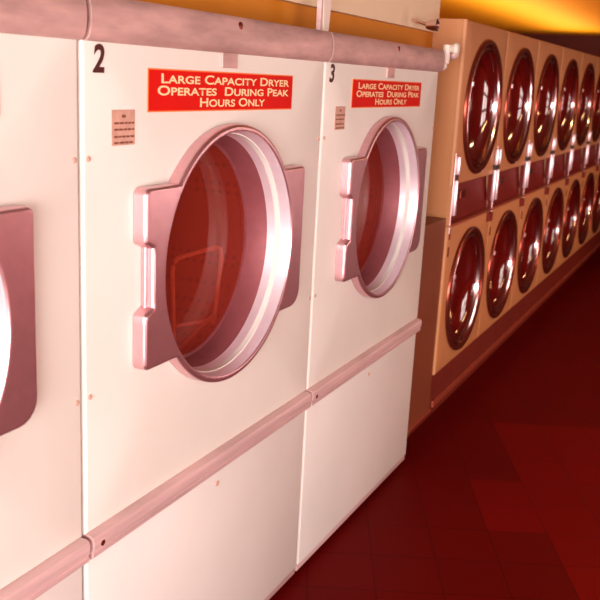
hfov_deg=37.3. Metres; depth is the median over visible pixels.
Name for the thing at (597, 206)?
door
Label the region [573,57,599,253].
dryer
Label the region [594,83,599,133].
door
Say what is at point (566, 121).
door
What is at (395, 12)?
trim
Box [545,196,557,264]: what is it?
door
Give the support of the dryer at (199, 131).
on the floor
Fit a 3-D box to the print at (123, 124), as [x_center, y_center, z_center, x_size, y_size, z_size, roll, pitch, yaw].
[-0.379,-0.368,1.919,0.001,0.061,0.069,10,16,25]
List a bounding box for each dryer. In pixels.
[0,0,89,599]
[77,0,331,599]
[295,32,444,570]
[426,19,507,374]
[477,31,538,336]
[510,40,562,308]
[535,47,581,286]
[556,52,597,267]
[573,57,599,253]
[587,159,599,240]
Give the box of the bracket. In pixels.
[316,0,331,30]
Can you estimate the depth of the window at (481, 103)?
4.65 m
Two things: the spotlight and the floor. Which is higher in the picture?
the spotlight
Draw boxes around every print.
[114,115,133,143]
[335,110,344,128]
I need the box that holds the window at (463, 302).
[450,238,476,337]
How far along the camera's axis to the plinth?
5.75 m
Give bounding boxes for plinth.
[410,231,599,433]
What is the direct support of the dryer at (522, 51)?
on the floor
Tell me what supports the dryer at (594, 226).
on the floor
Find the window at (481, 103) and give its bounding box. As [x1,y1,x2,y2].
[468,53,493,160]
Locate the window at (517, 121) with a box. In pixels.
[507,59,527,152]
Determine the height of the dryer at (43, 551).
1.891 m
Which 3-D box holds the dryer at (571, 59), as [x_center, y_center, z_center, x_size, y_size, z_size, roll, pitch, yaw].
[1.706,-1.032,6.770,0.574,1.702,0.789,10,16,25]
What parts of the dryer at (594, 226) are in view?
door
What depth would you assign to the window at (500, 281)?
5.58 m
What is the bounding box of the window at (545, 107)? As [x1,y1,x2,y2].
[537,64,552,146]
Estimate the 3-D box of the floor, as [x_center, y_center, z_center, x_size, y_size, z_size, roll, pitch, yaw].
[1.719,0.675,4.997,5.500,0.060,15.200,10,16,25]
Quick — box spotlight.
[411,18,439,31]
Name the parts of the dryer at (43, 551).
door, rail, rail, panel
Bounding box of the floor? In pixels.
[269,246,599,599]
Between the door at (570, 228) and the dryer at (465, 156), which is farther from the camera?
the door at (570, 228)
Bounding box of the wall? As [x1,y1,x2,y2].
[520,34,599,56]
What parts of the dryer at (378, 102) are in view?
panel, rail, panel, door, rail, sign plate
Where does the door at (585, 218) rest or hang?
on the dryer at (588, 182)
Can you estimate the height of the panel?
1.132 m
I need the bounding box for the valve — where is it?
[442,42,459,70]
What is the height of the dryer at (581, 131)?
1.702 m
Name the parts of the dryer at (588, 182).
panel, door, band sill, panel, door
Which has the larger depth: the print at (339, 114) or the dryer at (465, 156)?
the dryer at (465, 156)
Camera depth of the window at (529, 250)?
6.29 m
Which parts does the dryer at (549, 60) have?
panel, door, band sill, panel, door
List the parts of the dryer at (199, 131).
panel, wire frame, rail, rail, door, sign plate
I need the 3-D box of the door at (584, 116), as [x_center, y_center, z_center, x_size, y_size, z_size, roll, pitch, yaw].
[2.278,-1.598,7.271,0.070,0.535,0.535,10,16,25]
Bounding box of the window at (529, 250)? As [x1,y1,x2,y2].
[521,207,536,283]
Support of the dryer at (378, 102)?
on the floor
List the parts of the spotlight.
lamp shade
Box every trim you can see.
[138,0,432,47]
[279,0,440,32]
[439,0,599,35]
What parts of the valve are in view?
knob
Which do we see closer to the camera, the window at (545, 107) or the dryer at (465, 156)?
the dryer at (465, 156)
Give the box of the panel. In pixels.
[407,216,445,436]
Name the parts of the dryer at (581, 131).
panel, door, band sill, panel, door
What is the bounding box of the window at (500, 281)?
[490,220,510,306]
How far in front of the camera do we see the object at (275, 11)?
2.90 m
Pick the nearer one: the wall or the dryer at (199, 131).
the dryer at (199, 131)
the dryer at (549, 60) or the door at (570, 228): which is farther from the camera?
the door at (570, 228)
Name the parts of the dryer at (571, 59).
panel, door, band sill, panel, door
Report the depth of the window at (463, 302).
4.88 m
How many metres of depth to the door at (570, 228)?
7.69 m
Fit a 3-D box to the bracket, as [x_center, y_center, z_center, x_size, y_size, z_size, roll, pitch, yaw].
[0.077,-0.908,2.820,0.016,0.205,0.080,10,16,25]
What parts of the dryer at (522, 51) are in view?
panel, coin plate, door, band sill, panel, door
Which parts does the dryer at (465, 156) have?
trim, panel, coin plate, door, band sill, panel, door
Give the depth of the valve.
3.81 m
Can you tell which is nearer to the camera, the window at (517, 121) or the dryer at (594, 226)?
the window at (517, 121)

